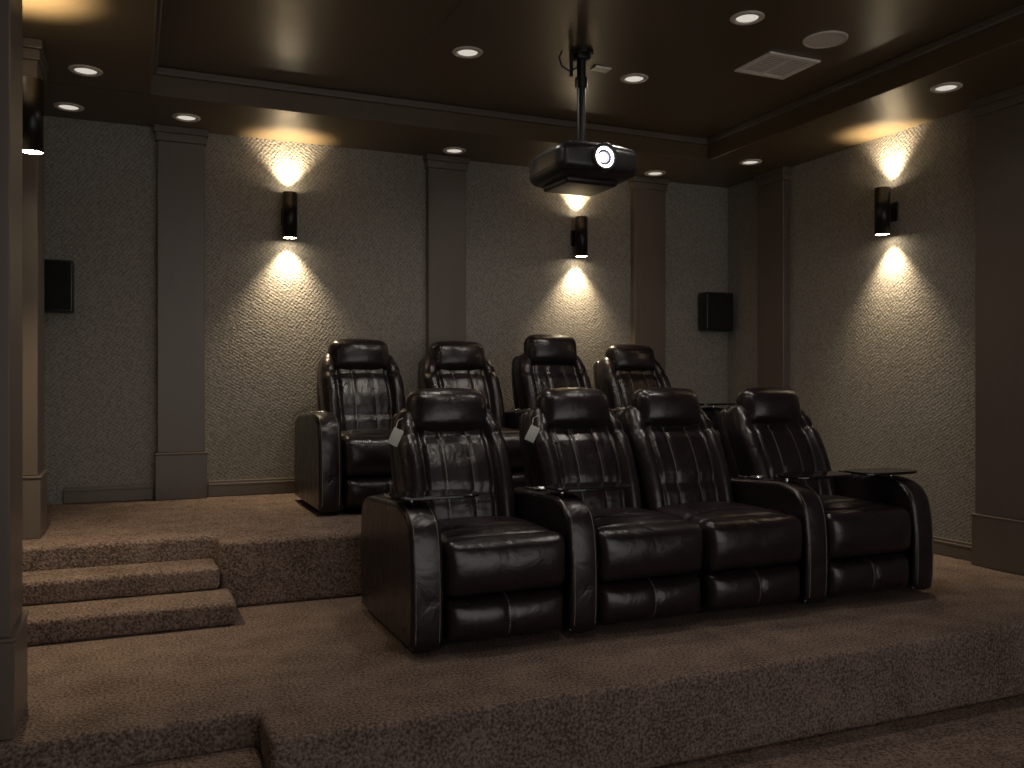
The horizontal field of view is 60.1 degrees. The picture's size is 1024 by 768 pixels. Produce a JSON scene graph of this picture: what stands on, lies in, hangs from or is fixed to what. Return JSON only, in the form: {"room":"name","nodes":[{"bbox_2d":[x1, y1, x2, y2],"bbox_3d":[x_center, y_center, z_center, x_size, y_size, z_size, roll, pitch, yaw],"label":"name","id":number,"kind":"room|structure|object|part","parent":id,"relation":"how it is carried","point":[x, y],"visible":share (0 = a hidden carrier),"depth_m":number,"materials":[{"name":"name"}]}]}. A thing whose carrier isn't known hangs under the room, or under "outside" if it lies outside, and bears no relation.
{"room":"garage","nodes":[
{"label":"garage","id":0,"kind":"room"},
{"bbox_2d":[22,493,361,606],"bbox_3d":[-0.206,1.030,6.445,5.860,0.360,2.050,0,0,-23],"label":"raised platform","id":1,"kind":"structure","parent":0,"point":[267,548],"depth_m":4.96,"materials":[{"name":"brown carpet"}]},
{"bbox_2d":[295,339,405,512],"bbox_3d":[-1.010,0.253,6.306,0.932,1.185,1.131,0,0,-23],"label":"recliner","id":2,"kind":"object","parent":1,"relation":"on","point":[342,449],"visible":0.7,"depth_m":6.14,"materials":[{"name":"leather"}]},
{"bbox_3d":[-1.345,0.506,6.096,0.150,0.640,0.968,0,0,-23],"label":"armrest","id":3,"kind":"part","parent":2,"relation":"part of","materials":[{"name":"leather"}]},
{"bbox_3d":[-1.004,0.735,6.293,0.600,0.220,0.740,0,0,-23],"label":"frame","id":4,"kind":"part","parent":2,"relation":"part of","materials":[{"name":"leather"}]},
{"bbox_3d":[-1.101,0.119,6.517,0.610,0.780,0.261,0,-25,-23],"label":"backrest","id":5,"kind":"part","parent":2,"relation":"part of","materials":[{"name":"leather"}]},
{"bbox_2d":[341,429,389,439],"bbox_3d":[-0.935,0.417,6.132,0.617,0.205,0.560,0,0,-23],"label":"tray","id":6,"kind":"object","parent":2,"relation":"on","point":[345,433],"depth_m":5.92,"materials":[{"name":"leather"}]},
{"bbox_2d":[417,341,531,487],"bbox_3d":[-0.219,0.253,6.645,0.774,1.185,1.131,0,0,-23],"label":"recliner","id":7,"kind":"object","parent":1,"relation":"on","point":[448,364],"visible":0.33,"depth_m":6.79,"materials":[{"name":"leather"}]},
{"bbox_3d":[-0.382,0.119,6.825,0.610,0.780,0.261,0,-25,-23],"label":"backrest","id":8,"kind":"part","parent":7,"relation":"part of","materials":[{"name":"leather"}]},
{"bbox_2d":[500,427,518,432],"bbox_3d":[-0.217,0.417,6.440,0.617,0.205,0.560,0,0,-23],"label":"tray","id":9,"kind":"object","parent":7,"relation":"on","point":[503,429],"depth_m":6.30,"materials":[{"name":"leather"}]},
{"bbox_3d":[0.092,0.506,6.712,0.150,0.640,0.968,0,0,-23],"label":"armrest","id":10,"kind":"part","parent":7,"relation":"part of","materials":[{"name":"leather"}]},
{"bbox_2d":[511,334,625,413],"bbox_3d":[0.510,0.220,6.929,0.774,1.250,1.080,0,0,-23],"label":"recliner","id":11,"kind":"object","parent":1,"relation":"on","point":[548,361],"visible":0.31,"depth_m":7.08,"materials":[{"name":"leather"}]},
{"bbox_3d":[0.348,0.110,7.108,0.610,0.780,0.261,0,-20,-23],"label":"backrest","id":12,"kind":"part","parent":11,"relation":"part of","materials":[{"name":"leather"}]},
{"bbox_3d":[0.811,0.506,7.020,0.150,0.640,0.968,0,0,-23],"label":"armrest","id":13,"kind":"part","parent":11,"relation":"part of","materials":[{"name":"leather"}]},
{"bbox_2d":[593,344,735,442],"bbox_3d":[1.286,0.253,7.290,0.920,1.185,1.131,0,0,-23],"label":"recliner","id":14,"kind":"object","parent":1,"relation":"on","point":[625,369],"visible":0.26,"depth_m":7.41,"materials":[{"name":"leather"}]},
{"bbox_3d":[1.056,0.119,7.442,0.610,0.780,0.261,0,-25,-23],"label":"backrest","id":15,"kind":"part","parent":14,"relation":"part of","materials":[{"name":"leather"}]},
{"bbox_3d":[1.530,0.506,7.328,0.150,0.640,0.968,0,0,-23],"label":"armrest","id":16,"kind":"part","parent":14,"relation":"part of","materials":[{"name":"leather"}]},
{"bbox_2d":[699,403,735,406],"bbox_3d":[1.618,0.182,7.123,0.440,0.056,0.250,0,0,-23],"label":"tray","id":17,"kind":"object","parent":14,"relation":"on","point":[700,404],"depth_m":6.99,"materials":[{"name":"black plastic"}]},
{"bbox_2d":[44,116,727,504],"bbox_3d":[-0.633,-0.350,7.442,6.100,4.040,0.120,0,0,-23],"label":"wall","id":18,"kind":"structure","parent":0,"point":[355,266],"depth_m":6.91,"materials":[{"name":"grey fabric"}]},
{"bbox_2d":[44,259,73,312],"bbox_3d":[-3.171,-0.680,6.192,0.190,0.360,0.180,0,0,-23],"label":"speaker","id":19,"kind":"object","parent":18,"relation":"attached to","point":[58,274],"visible":0.91,"depth_m":6.11},
{"bbox_2d":[53,102,83,111],"bbox_3d":[-3.019,-1.885,6.028,0.190,0.010,0.190,0,0,-23],"label":"recessed light","id":20,"kind":"object","parent":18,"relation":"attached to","point":[65,106],"visible":1,"depth_m":6.02,"materials":[{"name":"beige"}]},
{"bbox_2d":[64,483,152,503],"bbox_3d":[-2.908,0.790,6.391,0.590,0.120,0.020,0,0,-23],"label":"board","id":21,"kind":"object","parent":18,"relation":"attached to","point":[128,494],"visible":1,"depth_m":6.38,"materials":[{"name":"paint"}]},
{"bbox_2d":[63,486,152,491],"bbox_3d":[-2.906,0.757,6.386,0.590,0.015,0.032,0,0,-23],"label":"bead","id":22,"kind":"object","parent":21,"relation":"attached to","point":[145,487],"visible":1,"depth_m":6.37,"materials":[{"name":"paint"}]},
{"bbox_2d":[154,124,208,500],"bbox_3d":[-2.447,-0.520,6.546,0.378,2.740,0.099,0,0,-23],"label":"pilaster","id":23,"kind":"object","parent":18,"relation":"attached to","point":[181,455],"depth_m":6.51,"materials":[{"name":"paint"}]},
{"bbox_2d":[172,113,200,121],"bbox_3d":[-2.306,-1.885,6.269,0.190,0.010,0.190,0,0,-23],"label":"recessed light","id":24,"kind":"object","parent":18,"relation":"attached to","point":[184,117],"visible":1,"depth_m":6.26,"materials":[{"name":"beige"}]},
{"bbox_2d":[208,477,294,496],"bbox_3d":[-1.511,0.790,6.990,1.690,0.120,0.020,0,0,-23],"label":"board","id":25,"kind":"object","parent":18,"relation":"attached to","point":[267,488],"visible":0.44,"depth_m":6.77,"materials":[{"name":"paint"}]},
{"bbox_2d":[208,480,294,485],"bbox_3d":[-1.508,0.757,6.984,1.690,0.015,0.032,0,0,-23],"label":"bead","id":26,"kind":"object","parent":25,"relation":"attached to","point":[287,481],"visible":0.44,"depth_m":6.76,"materials":[{"name":"paint"}]},
{"bbox_2d":[281,191,296,238],"bbox_3d":[-1.716,-1.295,6.822,0.112,0.350,0.165,0,0,-23],"label":"wall sconce","id":27,"kind":"object","parent":18,"relation":"attached to","point":[289,198],"visible":1,"depth_m":6.75,"materials":[{"name":"brown metal"}]},
{"bbox_2d":[45,74,772,187],"bbox_3d":[-0.454,-2.040,7.024,5.860,0.300,0.790,0,0,-23],"label":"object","id":28,"kind":"structure","parent":18,"relation":"attached to","point":[225,109],"depth_m":6.55,"materials":[{"name":"brown paint"}]},
{"bbox_2d":[423,153,469,354],"bbox_3d":[-0.544,-0.520,7.362,0.378,2.740,0.099,0,0,-23],"label":"trim","id":29,"kind":"structure","parent":18,"relation":"attached to","point":[445,174],"depth_m":7.33,"materials":[{"name":"paint"}]},
{"bbox_2d":[443,147,465,153],"bbox_3d":[-0.466,-1.885,7.155,0.190,0.010,0.190,0,0,-23],"label":"recessed light","id":30,"kind":"object","parent":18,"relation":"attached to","point":[450,150],"visible":1,"depth_m":7.15,"materials":[{"name":"beige"}]},
{"bbox_2d":[571,216,587,257],"bbox_3d":[0.600,-1.295,7.815,0.112,0.350,0.165,0,0,-23],"label":"wall sconce","id":31,"kind":"object","parent":18,"relation":"attached to","point":[579,237],"visible":1,"depth_m":7.75,"materials":[{"name":"brown metal"}]},
{"bbox_3d":[0.571,-1.295,7.882,0.100,0.140,0.018,0,0,-23],"label":"plate","id":32,"kind":"part","parent":31,"relation":"part of","materials":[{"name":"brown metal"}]},
{"bbox_2d":[628,176,668,371],"bbox_3d":[1.258,-0.520,8.134,0.378,2.740,0.099,0,0,-23],"label":"trim","id":33,"kind":"structure","parent":18,"relation":"attached to","point":[647,193],"depth_m":8.10,"materials":[{"name":"paint"}]},
{"bbox_2d":[644,170,665,175],"bbox_3d":[1.281,-1.885,7.926,0.190,0.010,0.190,0,0,-23],"label":"recessed light","id":34,"kind":"object","parent":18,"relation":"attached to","point":[656,172],"visible":1,"depth_m":7.92,"materials":[{"name":"beige"}]},
{"bbox_2d":[699,292,732,331],"bbox_3d":[1.926,-0.680,8.376,0.300,0.360,0.180,0,0,-23],"label":"speaker","id":35,"kind":"object","parent":18,"relation":"attached to","point":[715,308],"visible":1,"depth_m":8.29},
{"bbox_2d":[708,293,732,328],"bbox_3d":[1.958,-0.680,8.303,0.270,0.330,0.020,0,0,-23],"label":"grille","id":36,"kind":"object","parent":35,"relation":"attached to","point":[720,305],"depth_m":8.29,"materials":[{"name":"black fabric"}]},
{"bbox_2d":[0,553,1023,767],"bbox_3d":[0.169,1.390,5.572,5.860,0.360,3.950,0,0,-23],"label":"raised platform","id":37,"kind":"structure","parent":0,"point":[317,683],"depth_m":3.78,"materials":[{"name":"brown carpet"}]},
{"bbox_2d":[22,558,235,645],"bbox_3d":[-1.982,1.090,4.501,1.057,0.240,0.595,0,0,-23],"label":"carpeted stairs","id":38,"kind":"structure","parent":37,"relation":"on","point":[73,604],"depth_m":4.40,"materials":[{"name":"brown carpet"}]},
{"bbox_2d":[361,388,631,651],"bbox_3d":[-0.107,0.613,4.593,1.272,1.185,1.131,0,0,-23],"label":"recliner","id":39,"kind":"object","parent":37,"relation":"on","point":[456,552],"visible":1,"depth_m":4.20,"materials":[{"name":"leather"}]},
{"bbox_3d":[-0.557,0.866,4.334,0.150,0.640,0.968,0,0,-23],"label":"armrest","id":40,"kind":"part","parent":39,"relation":"part of","materials":[{"name":"leather"}]},
{"bbox_2d":[384,489,478,501],"bbox_3d":[-0.378,0.542,4.168,0.440,0.056,0.250,0,0,-23],"label":"tray","id":41,"kind":"object","parent":39,"relation":"on","point":[403,496],"depth_m":4.12,"materials":[{"name":"black plastic"}]},
{"bbox_3d":[-0.313,0.479,4.755,0.610,0.780,0.261,0,-25,-23],"label":"backrest","id":42,"kind":"part","parent":39,"relation":"part of","materials":[{"name":"leather"}]},
{"bbox_3d":[-0.216,1.095,4.531,0.600,0.220,0.740,0,0,-23],"label":"frame","id":43,"kind":"part","parent":39,"relation":"part of","materials":[{"name":"leather"}]},
{"bbox_2d":[438,516,550,541],"bbox_3d":[-0.148,0.777,4.370,0.617,0.205,0.560,0,0,-23],"label":"seat cushion","id":44,"kind":"object","parent":39,"relation":"on","point":[452,528],"depth_m":4.25,"materials":[{"name":"leather"}]},
{"bbox_3d":[0.161,0.866,4.642,0.150,0.640,0.968,0,0,-23],"label":"armrest","id":45,"kind":"part","parent":39,"relation":"part of","materials":[{"name":"leather"}]},
{"bbox_2d":[545,482,631,493],"bbox_3d":[0.387,0.542,4.496,0.440,0.056,0.250,0,0,-23],"label":"tray","id":46,"kind":"object","parent":39,"relation":"on","point":[563,488],"depth_m":4.44,"materials":[{"name":"black plastic"}]},
{"bbox_2d":[519,387,702,624],"bbox_3d":[0.465,0.613,4.837,0.693,1.185,1.140,0,0,-23],"label":"recliner","id":47,"kind":"object","parent":37,"relation":"on","point":[648,560],"visible":0.83,"depth_m":4.64,"materials":[{"name":"leather"}]},
{"bbox_3d":[0.403,0.479,5.062,0.610,0.780,0.261,0,-25,-23],"label":"backrest","id":48,"kind":"part","parent":47,"relation":"part of","materials":[{"name":"leather"}]},
{"bbox_2d":[591,508,685,527],"bbox_3d":[0.568,0.777,4.677,0.617,0.205,0.560,0,0,-23],"label":"seat cushion","id":49,"kind":"object","parent":47,"relation":"on","point":[603,517],"depth_m":4.52,"materials":[{"name":"leather"}]},
{"bbox_2d":[616,387,852,612],"bbox_3d":[1.309,0.613,5.200,1.120,1.185,1.131,0,0,-23],"label":"recliner","id":50,"kind":"object","parent":37,"relation":"on","point":[765,540],"visible":0.92,"depth_m":4.85,"materials":[{"name":"leather"}]},
{"bbox_3d":[0.987,0.479,5.312,0.610,0.780,0.261,0,-25,-23],"label":"backrest","id":51,"kind":"part","parent":50,"relation":"part of","materials":[{"name":"leather"}]},
{"bbox_3d":[1.083,1.095,5.088,0.600,0.220,0.740,0,0,-23],"label":"frame","id":52,"kind":"part","parent":50,"relation":"part of","materials":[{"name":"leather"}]},
{"bbox_2d":[653,502,783,523],"bbox_3d":[1.152,0.777,4.927,0.617,0.205,0.560,0,0,-23],"label":"seat cushion","id":53,"kind":"object","parent":50,"relation":"on","point":[697,512],"depth_m":4.82,"materials":[{"name":"leather"}]},
{"bbox_3d":[1.461,0.866,5.199,0.150,0.640,0.968,0,0,-23],"label":"armrest","id":54,"kind":"part","parent":50,"relation":"part of","materials":[{"name":"leather"}]},
{"bbox_2d":[776,471,852,480],"bbox_3d":[1.733,0.542,5.073,0.440,0.056,0.250,0,0,-23],"label":"tray","id":55,"kind":"object","parent":50,"relation":"on","point":[805,475],"depth_m":5.02,"materials":[{"name":"black plastic"}]},
{"bbox_2d":[718,387,932,596],"bbox_3d":[1.899,0.613,5.453,0.840,1.185,1.131,0,0,-23],"label":"recliner","id":56,"kind":"object","parent":37,"relation":"on","point":[879,524],"visible":0.71,"depth_m":5.17,"materials":[{"name":"leather"}]},
{"bbox_3d":[1.706,0.479,5.620,0.610,0.780,0.261,0,-25,-23],"label":"backrest","id":57,"kind":"part","parent":56,"relation":"part of","materials":[{"name":"leather"}]},
{"bbox_2d":[818,495,891,510],"bbox_3d":[1.871,0.777,5.235,0.617,0.205,0.560,0,0,-23],"label":"seat cushion","id":58,"kind":"object","parent":56,"relation":"on","point":[830,502],"depth_m":5.11,"materials":[{"name":"leather"}]},
{"bbox_2d":[843,468,916,475],"bbox_3d":[2.194,0.542,5.271,0.440,0.056,0.250,0,0,-23],"label":"tray","id":59,"kind":"object","parent":56,"relation":"on","point":[867,471],"depth_m":5.20,"materials":[{"name":"black plastic"}]},
{"bbox_3d":[2.180,0.866,5.507,0.150,0.640,0.968,0,0,-23],"label":"armrest","id":60,"kind":"part","parent":56,"relation":"part of","materials":[{"name":"leather"}]},
{"bbox_2d":[157,0,1023,138],"bbox_3d":[1.471,-2.130,2.393,4.370,0.120,9.240,0,0,-23],"label":"ceiling","id":61,"kind":"structure","parent":0,"point":[689,52],"depth_m":5.41,"materials":[{"name":"brown paint"}]},
{"bbox_2d":[22,0,156,93],"bbox_3d":[-0.854,-2.040,1.396,0.690,0.300,9.240,0,0,-23],"label":"trim","id":62,"kind":"structure","parent":61,"relation":"attached to","point":[114,37],"depth_m":4.81,"materials":[{"name":"brown paint"}]},
{"bbox_2d":[68,65,102,76],"bbox_3d":[-2.567,-1.885,5.330,0.190,0.010,0.190,0,0,-23],"label":"recessed light","id":63,"kind":"object","parent":62,"relation":"attached to","point":[83,70],"visible":1,"depth_m":5.32,"materials":[{"name":"beige"}]},
{"bbox_2d":[152,0,162,72],"bbox_3d":[-0.514,-2.045,1.523,0.035,0.050,9.205,0,0,-23],"label":"trim","id":64,"kind":"structure","parent":61,"relation":"attached to","point":[159,2],"depth_m":5.12,"materials":[{"name":"brown wood"}]},
{"bbox_2d":[152,66,709,144],"bbox_3d":[-0.342,-2.045,6.623,4.370,0.050,0.035,0,0,-23],"label":"trim","id":65,"kind":"structure","parent":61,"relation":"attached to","point":[162,71],"depth_m":6.44,"materials":[{"name":"brown wood"}]},
{"bbox_2d":[404,0,466,68],"bbox_3d":[0.208,-2.066,3.680,0.018,0.008,4.600,0,0,-23],"label":"trim","id":66,"kind":"structure","parent":61,"relation":"attached to","point":[462,2],"depth_m":5.19,"materials":[{"name":"brown metal"}]},
{"bbox_2d":[452,46,482,58],"bbox_3d":[-0.276,-2.065,5.518,0.190,0.010,0.190,0,0,-23],"label":"recessed light","id":67,"kind":"object","parent":61,"relation":"in","point":[466,52],"visible":1,"depth_m":5.51,"materials":[{"name":"beige"}]},
{"bbox_2d":[529,48,637,196],"bbox_3d":[0.443,-1.643,5.491,0.560,0.856,0.575,0,0,-23],"label":"ceiling projector","id":68,"kind":"object","parent":61,"relation":"hanging from","point":[581,167],"depth_m":5.35,"materials":[{"name":"black plastic"}]},
{"bbox_2d":[620,73,647,83],"bbox_3d":[0.827,-2.065,5.990,0.190,0.010,0.190,0,0,-23],"label":"recessed light","id":69,"kind":"object","parent":61,"relation":"in","point":[635,78],"visible":1,"depth_m":5.98,"materials":[{"name":"beige"}]},
{"bbox_2d":[730,10,764,24],"bbox_3d":[1.329,-2.065,4.998,0.190,0.010,0.190,0,0,-23],"label":"recessed light","id":70,"kind":"object","parent":61,"relation":"in","point":[750,17],"visible":1,"depth_m":4.99,"materials":[{"name":"beige"}]},
{"bbox_2d":[734,51,819,79],"bbox_3d":[1.717,-2.062,5.741,0.400,0.013,0.360,0,0,-23],"label":"ceiling air vent","id":71,"kind":"object","parent":61,"relation":"attached to","point":[776,65],"depth_m":5.72,"materials":[{"name":"grey metal"}]},
{"bbox_2d":[803,31,847,48],"bbox_3d":[1.880,-2.063,5.310,0.260,0.011,0.260,0,0,-23],"label":"ceiling speaker","id":72,"kind":"object","parent":61,"relation":"attached to","point":[824,39],"depth_m":5.29},
{"bbox_2d":[707,3,1023,143],"bbox_3d":[3.470,-2.045,3.231,0.035,0.050,9.205,0,0,-23],"label":"trim","id":73,"kind":"structure","parent":61,"relation":"attached to","point":[1014,12],"depth_m":5.71,"materials":[{"name":"brown wood"}]},
{"bbox_2d":[590,65,611,72],"bbox_3d":[0.583,-2.063,5.799,0.120,0.012,0.080,0,0,-23],"label":"outlet plate","id":74,"kind":"object","parent":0,"point":[603,69],"depth_m":5.79,"materials":[{"name":"beige plastic"}]},
{"bbox_2d":[655,694,1023,767],"bbox_3d":[1.366,1.620,2.778,5.860,0.100,10.030,0,0,-23],"label":"floor","id":75,"kind":"structure","parent":0,"point":[988,734],"depth_m":3.83,"materials":[{"name":"brown carpet"}]},
{"bbox_2d":[121,747,264,767],"bbox_3d":[-1.281,1.450,2.799,1.004,0.240,0.595,0,0,-23],"label":"carpeted stairs","id":76,"kind":"structure","parent":75,"relation":"on","point":[250,757],"depth_m":3.12,"materials":[{"name":"brown carpet"}]},
{"bbox_2d":[728,109,974,560],"bbox_3d":[4.114,-0.350,3.956,0.120,4.040,10.030,0,0,-23],"label":"wall","id":77,"kind":"structure","parent":0,"point":[882,328],"depth_m":6.73,"materials":[{"name":"grey fabric"}]},
{"bbox_2d":[739,159,761,165],"bbox_3d":[2.029,-1.885,7.528,0.190,0.010,0.190,0,0,-23],"label":"recessed light","id":78,"kind":"object","parent":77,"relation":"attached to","point":[747,162],"visible":1,"depth_m":7.51,"materials":[{"name":"beige"}]},
{"bbox_2d":[754,166,791,388],"bbox_3d":[2.316,-0.520,7.874,0.099,2.740,0.398,0,0,-23],"label":"trim","id":79,"kind":"structure","parent":77,"relation":"attached to","point":[773,186],"depth_m":7.81,"materials":[{"name":"paint"}]},
{"bbox_2d":[708,14,1023,168],"bbox_3d":[3.847,-2.040,3.411,0.800,0.300,9.240,0,0,-23],"label":"trim","id":80,"kind":"structure","parent":77,"relation":"attached to","point":[990,61],"depth_m":6.05,"materials":[{"name":"brown paint"}]},
{"bbox_2d":[874,186,897,235],"bbox_3d":[2.803,-1.295,6.652,0.165,0.350,0.112,0,0,-23],"label":"wall sconce","id":81,"kind":"object","parent":77,"relation":"attached to","point":[885,212],"visible":1,"depth_m":6.60,"materials":[{"name":"brown metal"}]},
{"bbox_3d":[2.843,-1.295,6.669,0.050,0.080,0.050,0,0,-23],"label":"bracket arm","id":82,"kind":"part","parent":81,"relation":"part of","materials":[{"name":"brown metal"}]},
{"bbox_3d":[2.870,-1.295,6.681,0.018,0.140,0.100,0,0,-23],"label":"plate","id":83,"kind":"part","parent":81,"relation":"part of","materials":[{"name":"brown metal"}]},
{"bbox_2d":[930,82,962,92],"bbox_3d":[2.764,-1.885,5.634,0.190,0.010,0.190,0,0,-23],"label":"recessed light","id":84,"kind":"object","parent":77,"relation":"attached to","point":[947,87],"visible":1,"depth_m":5.63,"materials":[{"name":"beige"}]},
{"bbox_2d":[933,536,971,560],"bbox_3d":[3.028,1.150,6.313,0.020,0.120,0.720,0,0,-23],"label":"board","id":85,"kind":"object","parent":77,"relation":"attached to","point":[938,548],"visible":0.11,"depth_m":6.18,"materials":[{"name":"paint"}]},
{"bbox_2d":[933,539,971,548],"bbox_3d":[3.022,1.117,6.311,0.032,0.015,0.720,0,0,-23],"label":"bead","id":86,"kind":"object","parent":85,"relation":"attached to","point":[938,541],"visible":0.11,"depth_m":6.16,"materials":[{"name":"paint"}]},
{"bbox_2d":[969,84,1023,575],"bbox_3d":[3.214,-0.340,5.740,0.129,3.100,0.468,0,0,-23],"label":"pilaster","id":87,"kind":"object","parent":77,"relation":"attached to","point":[998,517],"depth_m":5.75,"materials":[{"name":"paint"}]},
{"bbox_3d":[-1.382,-0.350,1.600,0.120,4.040,10.030,0,0,-23],"label":"wall","id":88,"kind":"structure","parent":0,"visible":0},
{"bbox_2d":[0,0,28,740],"bbox_3d":[-1.866,-0.340,3.160,0.219,3.100,0.428,0,0,-23],"label":"trim","id":89,"kind":"structure","parent":88,"relation":"attached to","point":[13,620],"depth_m":3.02,"materials":[{"name":"brown wood"}]},
{"bbox_2d":[22,76,44,154],"bbox_3d":[-2.349,-1.295,4.270,0.165,0.350,0.112,0,0,-23],"label":"wall sconce","id":90,"kind":"object","parent":88,"relation":"attached to","point":[33,88],"visible":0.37,"depth_m":4.24,"materials":[{"name":"brown metal"}]},
{"bbox_2d":[22,37,48,539],"bbox_3d":[-2.722,-0.520,5.035,0.124,2.740,0.448,0,0,-23],"label":"trim","id":91,"kind":"structure","parent":88,"relation":"attached to","point":[34,59],"depth_m":4.85,"materials":[{"name":"brown wood"}]}
]}

